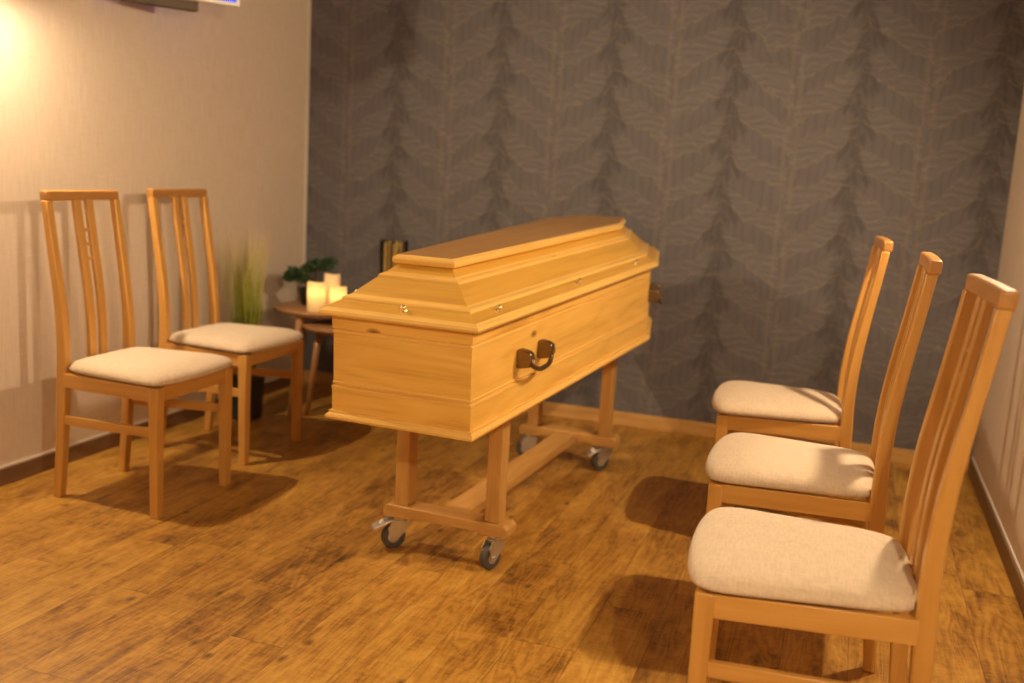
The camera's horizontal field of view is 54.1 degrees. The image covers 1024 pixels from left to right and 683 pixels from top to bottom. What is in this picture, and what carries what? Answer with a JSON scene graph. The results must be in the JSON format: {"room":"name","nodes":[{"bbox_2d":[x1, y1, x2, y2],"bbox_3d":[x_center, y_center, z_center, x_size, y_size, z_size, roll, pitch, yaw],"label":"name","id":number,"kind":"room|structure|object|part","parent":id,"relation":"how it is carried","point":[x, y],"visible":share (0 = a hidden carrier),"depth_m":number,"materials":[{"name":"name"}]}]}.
{"room":"funeral viewing room","nodes":[
{"label":"funeral viewing room","id":0,"kind":"room"},
{"bbox_2d":[0,0,308,466],"bbox_3d":[-2.165,-0.590,2.276,0.120,2.550,6.640,6,10,18],"label":"wall","id":1,"kind":"structure","parent":0,"point":[131,99],"depth_m":4.02,"materials":[{"name":"white paint"}]},
{"bbox_2d":[0,376,302,486],"bbox_3d":[-2.172,0.642,2.465,0.013,0.062,6.400,6,10,18],"label":"baseboard","id":2,"kind":"structure","parent":1,"relation":"attached to","point":[27,468],"depth_m":3.94,"materials":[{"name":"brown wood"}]},
{"bbox_2d":[121,0,239,11],"bbox_3d":[-1.346,-1.482,3.834,0.580,0.395,0.164,-5,13,-39],"label":"wall screen","id":3,"kind":"object","parent":1,"relation":"attached to","point":[184,5],"visible":1,"depth_m":3.88,"materials":[{"name":"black plastic"}]},
{"bbox_3d":[-1.304,-1.488,3.782,0.580,0.360,0.034,-5,13,-39],"label":"screen frame","id":4,"kind":"part","parent":3,"relation":"part of","materials":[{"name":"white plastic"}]},
{"bbox_2d":[303,0,310,285],"bbox_3d":[-1.069,-1.075,5.239,0.008,2.470,0.008,6,10,18],"label":"trim","id":5,"kind":"structure","parent":1,"relation":"attached to","point":[309,29],"depth_m":5.23,"materials":[{"name":"white plastic"}]},
{"bbox_2d":[0,382,1023,682],"bbox_3d":[-0.600,0.901,1.960,3.593,0.100,6.640,6,10,18],"label":"floor","id":6,"kind":"structure","parent":0,"point":[280,572],"depth_m":2.99,"materials":[{"name":"brown wood"}]},
{"bbox_2d":[39,190,232,518],"bbox_3d":[-1.289,0.018,3.482,0.522,1.047,0.450,6,10,17],"label":"dining chair","id":7,"kind":"object","parent":6,"relation":"on","point":[132,371],"visible":1,"depth_m":3.42,"materials":[{"name":"brown wood"}]},
{"bbox_3d":[-1.535,0.036,3.389,0.088,1.014,0.031,6,10,17],"label":"post","id":8,"kind":"part","parent":7,"relation":"part of","materials":[{"name":"brown wood"}]},
{"bbox_3d":[-1.491,-0.506,3.468,0.035,0.035,0.357,6,10,17],"label":"rail","id":9,"kind":"part","parent":7,"relation":"part of","materials":[{"name":"brown wood"}]},
{"bbox_3d":[-1.337,0.151,3.321,0.371,0.049,0.020,7,10,21],"label":"rail","id":10,"kind":"part","parent":7,"relation":"part of","materials":[{"name":"brown wood"}]},
{"bbox_3d":[-1.434,-0.011,3.700,0.088,1.014,0.031,6,10,17],"label":"post","id":11,"kind":"part","parent":7,"relation":"part of","materials":[{"name":"brown wood"}]},
{"bbox_2d":[69,347,231,385],"bbox_3d":[-1.250,0.073,3.478,0.441,0.060,0.457,6,10,17],"label":"seat cushion","id":12,"kind":"object","parent":7,"relation":"on","point":[128,366],"depth_m":3.36,"materials":[{"name":"beige fabric"}]},
{"bbox_3d":[-1.165,0.367,3.287,0.037,0.440,0.037,6,10,17],"label":"leg","id":13,"kind":"part","parent":7,"relation":"part of","materials":[{"name":"brown wood"}]},
{"bbox_3d":[-1.092,0.145,3.437,0.021,0.049,0.359,6,10,17],"label":"rail","id":14,"kind":"part","parent":7,"relation":"part of","materials":[{"name":"brown wood"}]},
{"bbox_3d":[-1.044,0.310,3.655,0.037,0.440,0.037,6,10,17],"label":"leg","id":15,"kind":"part","parent":7,"relation":"part of","materials":[{"name":"brown wood"}]},
{"bbox_2d":[147,188,303,465],"bbox_3d":[-1.163,-0.082,4.104,0.522,1.047,0.450,6,10,18],"label":"dining chair","id":16,"kind":"object","parent":6,"relation":"on","point":[260,344],"visible":0.95,"depth_m":4.06,"materials":[{"name":"brown wood"}]},
{"bbox_3d":[-1.411,-0.064,4.016,0.088,1.014,0.031,6,10,18],"label":"post","id":17,"kind":"part","parent":16,"relation":"part of","materials":[{"name":"brown wood"}]},
{"bbox_3d":[-1.364,-0.606,4.094,0.035,0.035,0.357,6,10,18],"label":"rail","id":18,"kind":"part","parent":16,"relation":"part of","materials":[{"name":"brown wood"}]},
{"bbox_3d":[-1.214,0.051,3.944,0.371,0.049,0.020,7,10,22],"label":"rail","id":19,"kind":"part","parent":16,"relation":"part of","materials":[{"name":"brown wood"}]},
{"bbox_3d":[-1.304,-0.111,4.325,0.088,1.014,0.031,6,10,18],"label":"post","id":20,"kind":"part","parent":16,"relation":"part of","materials":[{"name":"brown wood"}]},
{"bbox_2d":[169,323,302,352],"bbox_3d":[-1.125,-0.027,4.100,0.441,0.060,0.457,6,10,18],"label":"seat cushion","id":21,"kind":"object","parent":16,"relation":"on","point":[229,337],"depth_m":3.98,"materials":[{"name":"beige fabric"}]},
{"bbox_3d":[-1.042,0.267,3.907,0.037,0.440,0.037,6,10,18],"label":"leg","id":22,"kind":"part","parent":16,"relation":"part of","materials":[{"name":"brown wood"}]},
{"bbox_3d":[-0.967,0.046,4.057,0.021,0.049,0.359,6,10,18],"label":"rail","id":23,"kind":"part","parent":16,"relation":"part of","materials":[{"name":"brown wood"}]},
{"bbox_3d":[-0.917,0.212,4.274,0.037,0.440,0.037,6,10,18],"label":"leg","id":24,"kind":"part","parent":16,"relation":"part of","materials":[{"name":"brown wood"}]},
{"bbox_2d":[219,227,270,419],"bbox_3d":[-1.217,-0.080,4.580,0.232,0.878,0.222,6,10,18],"label":"potted grass","id":25,"kind":"object","parent":6,"relation":"on","point":[243,304],"depth_m":4.56,"materials":[{"name":"plant"}]},
{"bbox_2d":[232,376,264,419],"bbox_3d":[-1.240,0.251,4.648,0.190,0.200,0.190,6,10,18],"label":"pot","id":26,"kind":"object","parent":25,"relation":"on","point":[257,382],"depth_m":4.59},
{"bbox_2d":[274,301,331,417],"bbox_3d":[-0.920,0.079,4.881,0.474,0.498,0.450,2,10,-8],"label":"side table","id":27,"kind":"object","parent":6,"relation":"on","point":[296,309],"visible":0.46,"depth_m":4.69,"materials":[{"name":"brown wood"}]},
{"bbox_3d":[-1.014,0.118,4.694,0.034,0.475,0.086,8,11,24],"label":"leg","id":28,"kind":"part","parent":27,"relation":"part of","materials":[{"name":"brown wood"}]},
{"bbox_3d":[-1.058,0.055,5.042,0.033,0.475,0.086,-5,13,-39],"label":"leg","id":29,"kind":"part","parent":27,"relation":"part of","materials":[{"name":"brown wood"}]},
{"bbox_2d":[282,256,338,304],"bbox_3d":[-0.982,-0.302,4.892,0.282,0.242,0.149,6,10,18],"label":"bonsai","id":30,"kind":"object","parent":27,"relation":"on","point":[294,274],"visible":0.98,"depth_m":4.86,"materials":[{"name":"green plant"}]},
{"bbox_2d":[298,286,306,304],"bbox_3d":[-0.985,-0.222,4.905,0.124,0.080,0.124,6,10,18],"label":"pot","id":31,"kind":"object","parent":30,"relation":"on","point":[302,291],"depth_m":4.86,"materials":[{"name":"black ceramic"}]},
{"bbox_3d":[-0.881,-0.127,4.849,0.280,0.027,0.322,2,10,-8],"label":"support frame","id":32,"kind":"part","parent":27,"relation":"part of","materials":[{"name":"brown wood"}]},
{"bbox_2d":[307,281,325,312],"bbox_3d":[-0.912,-0.209,4.679,0.084,0.139,0.084,6,10,18],"label":"pillar candle","id":33,"kind":"object","parent":27,"relation":"on","point":[316,291],"visible":0.94,"depth_m":4.65,"materials":[{"name":"beige wax"}]},
{"bbox_2d":[324,273,339,305],"bbox_3d":[-0.860,-0.242,4.795,0.076,0.169,0.076,6,10,18],"label":"pillar candle","id":34,"kind":"object","parent":27,"relation":"on","point":[330,279],"visible":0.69,"depth_m":4.76,"materials":[{"name":"beige wax"}]},
{"bbox_2d":[329,285,346,303],"bbox_3d":[-0.821,-0.203,4.734,0.080,0.119,0.080,6,10,18],"label":"pillar candle","id":35,"kind":"object","parent":27,"relation":"on","point":[336,293],"visible":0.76,"depth_m":4.70,"materials":[{"name":"beige wax"}]},
{"bbox_2d":[303,319,354,423],"bbox_3d":[-0.814,0.140,4.730,0.344,0.441,0.344,-4,12,-37],"label":"side table","id":36,"kind":"object","parent":6,"relation":"on","point":[322,328],"visible":0.31,"depth_m":4.69,"materials":[{"name":"brown wood"}]},
{"bbox_3d":[-0.931,0.147,4.717,0.079,0.418,0.034,2,10,-6],"label":"leg","id":37,"kind":"part","parent":36,"relation":"part of","materials":[{"name":"brown wood"}]},
{"bbox_2d":[379,239,407,273],"bbox_3d":[-0.588,-0.074,4.876,0.139,0.836,0.139,6,10,18],"label":"glass vase","id":38,"kind":"object","parent":6,"relation":"on","point":[389,248],"visible":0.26,"depth_m":4.76,"materials":[{"name":"clear glass"}]},
{"bbox_2d":[371,358,619,569],"bbox_3d":[0.006,0.320,3.619,0.458,0.553,1.299,7,10,21],"label":"trolley","id":39,"kind":"object","parent":6,"relation":"on","point":[489,494],"visible":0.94,"depth_m":3.15,"materials":[{"name":"brown wood"}]},
{"bbox_3d":[-0.327,0.336,3.139,0.046,0.353,0.058,7,10,21],"label":"leg","id":40,"kind":"part","parent":39,"relation":"part of","materials":[{"name":"brown wood"}]},
{"bbox_2d":[318,215,661,441],"bbox_3d":[0.064,-0.155,3.560,0.626,0.542,1.980,7,10,21],"label":"coffin","id":41,"kind":"object","parent":39,"relation":"on","point":[458,339],"visible":1,"depth_m":2.79,"materials":[{"name":"brown wood"}]},
{"bbox_3d":[0.057,0.054,3.608,0.600,0.026,1.955,7,13,21],"label":"plate","id":42,"kind":"part","parent":41,"relation":"part of","materials":[{"name":"brown wood"}]},
{"bbox_3d":[0.070,-0.290,3.534,0.626,0.138,1.981,7,13,21],"label":"lid","id":43,"kind":"part","parent":41,"relation":"part of","materials":[{"name":"brown wood"}]},
{"bbox_3d":[0.074,-0.370,3.517,0.323,0.026,1.680,7,13,21],"label":"panel","id":44,"kind":"part","parent":41,"relation":"part of","materials":[{"name":"brown wood"}]},
{"bbox_3d":[0.040,0.050,2.884,0.050,0.057,0.031,7,13,21],"label":"handle mount","id":45,"kind":"part","parent":41,"relation":"part of","materials":[{"name":"brown metal"}]},
{"bbox_3d":[0.088,0.060,2.949,0.031,0.043,0.179,7,13,21],"label":"handle","id":46,"kind":"part","parent":41,"relation":"part of","materials":[{"name":"brown metal"}]},
{"bbox_3d":[0.104,0.023,3.019,0.050,0.057,0.031,7,13,21],"label":"handle mount","id":47,"kind":"part","parent":41,"relation":"part of","materials":[{"name":"brown metal"}]},
{"bbox_3d":[0.578,-0.186,4.079,0.049,0.058,0.031,5,10,8],"label":"handle mount","id":48,"kind":"part","parent":41,"relation":"part of","materials":[{"name":"brown metal"}]},
{"bbox_3d":[0.602,-0.216,4.226,0.049,0.058,0.031,5,10,8],"label":"handle mount","id":49,"kind":"part","parent":41,"relation":"part of","materials":[{"name":"brown metal"}]},
{"bbox_3d":[-0.042,0.371,3.029,0.046,0.353,0.058,7,10,21],"label":"leg","id":50,"kind":"part","parent":39,"relation":"part of","materials":[{"name":"brown wood"}]},
{"bbox_3d":[0.109,0.149,4.214,0.046,0.407,0.058,7,10,21],"label":"leg","id":51,"kind":"part","parent":39,"relation":"part of","materials":[{"name":"brown wood"}]},
{"bbox_3d":[0.394,0.184,4.104,0.046,0.407,0.058,7,10,21],"label":"leg","id":52,"kind":"part","parent":39,"relation":"part of","materials":[{"name":"brown wood"}]},
{"bbox_2d":[711,236,893,525],"bbox_3d":[0.961,0.152,3.451,0.522,1.047,0.450,6,10,15],"label":"dining chair","id":53,"kind":"object","parent":6,"relation":"on","point":[732,399],"visible":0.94,"depth_m":3.30,"materials":[{"name":"brown wood"}]},
{"bbox_3d":[0.688,0.459,3.369,0.037,0.440,0.037,6,10,15],"label":"leg","id":54,"kind":"part","parent":53,"relation":"part of","materials":[{"name":"brown wood"}]},
{"bbox_2d":[712,380,841,422],"bbox_3d":[0.917,0.199,3.470,0.441,0.060,0.457,6,10,15],"label":"seat cushion","id":55,"kind":"object","parent":53,"relation":"on","point":[744,399],"depth_m":3.32,"materials":[{"name":"beige fabric"}]},
{"bbox_3d":[0.891,0.284,3.296,0.371,0.049,0.020,5,10,10],"label":"rail","id":56,"kind":"part","parent":53,"relation":"part of","materials":[{"name":"brown wood"}]},
{"bbox_3d":[1.202,0.164,3.559,0.088,1.014,0.031,6,10,15],"label":"post","id":57,"kind":"part","parent":53,"relation":"part of","materials":[{"name":"brown wood"}]},
{"bbox_3d":[1.114,0.213,3.244,0.088,1.014,0.031,6,10,15],"label":"post","id":58,"kind":"part","parent":53,"relation":"part of","materials":[{"name":"brown wood"}]},
{"bbox_3d":[1.224,-0.322,3.304,0.035,0.035,0.357,6,10,15],"label":"rail","id":59,"kind":"part","parent":53,"relation":"part of","materials":[{"name":"brown wood"}]},
{"bbox_2d":[705,252,942,672],"bbox_3d":[0.794,0.275,2.682,0.522,1.047,0.450,6,10,18],"label":"dining chair","id":60,"kind":"object","parent":6,"relation":"on","point":[745,469],"visible":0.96,"depth_m":2.54,"materials":[{"name":"brown wood"}]},
{"bbox_3d":[0.514,0.578,2.615,0.037,0.440,0.037,6,10,18],"label":"leg","id":61,"kind":"part","parent":60,"relation":"part of","materials":[{"name":"brown wood"}]},
{"bbox_3d":[0.639,0.523,2.981,0.037,0.440,0.037,6,10,18],"label":"leg","id":62,"kind":"part","parent":60,"relation":"part of","materials":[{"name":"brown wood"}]},
{"bbox_2d":[705,432,873,497],"bbox_3d":[0.750,0.320,2.704,0.441,0.060,0.457,6,10,18],"label":"seat cushion","id":63,"kind":"object","parent":60,"relation":"on","point":[739,462],"depth_m":2.57,"materials":[{"name":"beige fabric"}]},
{"bbox_3d":[0.714,0.404,2.531,0.371,0.049,0.020,6,10,14],"label":"rail","id":64,"kind":"part","parent":60,"relation":"part of","materials":[{"name":"brown wood"}]},
{"bbox_3d":[1.040,0.289,2.776,0.088,1.014,0.031,6,10,18],"label":"post","id":65,"kind":"part","parent":60,"relation":"part of","materials":[{"name":"brown wood"}]},
{"bbox_3d":[0.934,0.336,2.466,0.088,1.014,0.031,6,10,18],"label":"post","id":66,"kind":"part","parent":60,"relation":"part of","materials":[{"name":"brown wood"}]},
{"bbox_3d":[1.052,-0.197,2.521,0.035,0.035,0.357,6,10,18],"label":"rail","id":67,"kind":"part","parent":60,"relation":"part of","materials":[{"name":"brown wood"}]},
{"bbox_2d":[687,273,1019,682],"bbox_3d":[0.627,0.380,2.011,0.522,1.047,0.450,6,10,15],"label":"dining chair","id":68,"kind":"object","parent":6,"relation":"on","point":[749,566],"visible":1,"depth_m":1.88,"materials":[{"name":"brown wood"}]},
{"bbox_3d":[0.353,0.686,1.930,0.037,0.440,0.037,6,10,15],"label":"leg","id":69,"kind":"part","parent":68,"relation":"part of","materials":[{"name":"brown wood"}]},
{"bbox_3d":[0.458,0.628,2.303,0.037,0.440,0.037,6,10,15],"label":"leg","id":70,"kind":"part","parent":68,"relation":"part of","materials":[{"name":"brown wood"}]},
{"bbox_2d":[688,507,916,611],"bbox_3d":[0.582,0.426,2.031,0.441,0.060,0.457,6,10,15],"label":"seat cushion","id":71,"kind":"object","parent":68,"relation":"on","point":[737,556],"depth_m":1.91,"materials":[{"name":"beige fabric"}]},
{"bbox_3d":[0.556,0.511,1.857,0.371,0.049,0.020,5,10,10],"label":"rail","id":72,"kind":"part","parent":68,"relation":"part of","materials":[{"name":"brown wood"}]},
{"bbox_3d":[0.794,0.498,1.983,0.018,0.058,0.303,6,10,15],"label":"rail","id":73,"kind":"part","parent":68,"relation":"part of","materials":[{"name":"brown wood"}]},
{"bbox_3d":[0.867,0.392,2.119,0.088,1.014,0.031,6,10,15],"label":"post","id":74,"kind":"part","parent":68,"relation":"part of","materials":[{"name":"brown wood"}]},
{"bbox_3d":[0.779,0.441,1.805,0.088,1.014,0.031,6,10,15],"label":"post","id":75,"kind":"part","parent":68,"relation":"part of","materials":[{"name":"brown wood"}]},
{"bbox_3d":[0.889,-0.094,1.864,0.035,0.035,0.357,6,10,15],"label":"rail","id":76,"kind":"part","parent":68,"relation":"part of","materials":[{"name":"brown wood"}]},
{"bbox_2d":[303,0,1023,457],"bbox_3d":[0.530,-0.865,4.787,3.353,2.550,0.120,6,10,18],"label":"wall","id":77,"kind":"structure","parent":0,"point":[763,148],"depth_m":4.62,"materials":[{"name":"grey paper"}]},
{"bbox_2d":[303,370,969,472],"bbox_3d":[0.438,0.366,4.934,3.329,0.068,0.013,6,10,18],"label":"baseboard","id":78,"kind":"structure","parent":77,"relation":"attached to","point":[901,456],"depth_m":4.86,"materials":[{"name":"brown wood"}]},
{"bbox_2d":[973,92,1023,574],"bbox_3d":[1.116,-0.216,1.198,0.120,2.550,6.640,6,10,18],"label":"wall","id":79,"kind":"structure","parent":0,"point":[998,454],"depth_m":3.75,"materials":[{"name":"white paint"}]},
{"bbox_2d":[968,456,1023,616],"bbox_3d":[0.983,0.998,1.428,0.013,0.068,6.400,6,10,18],"label":"baseboard","id":80,"kind":"structure","parent":79,"relation":"attached to","point":[1015,579],"depth_m":3.46,"materials":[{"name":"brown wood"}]}
]}

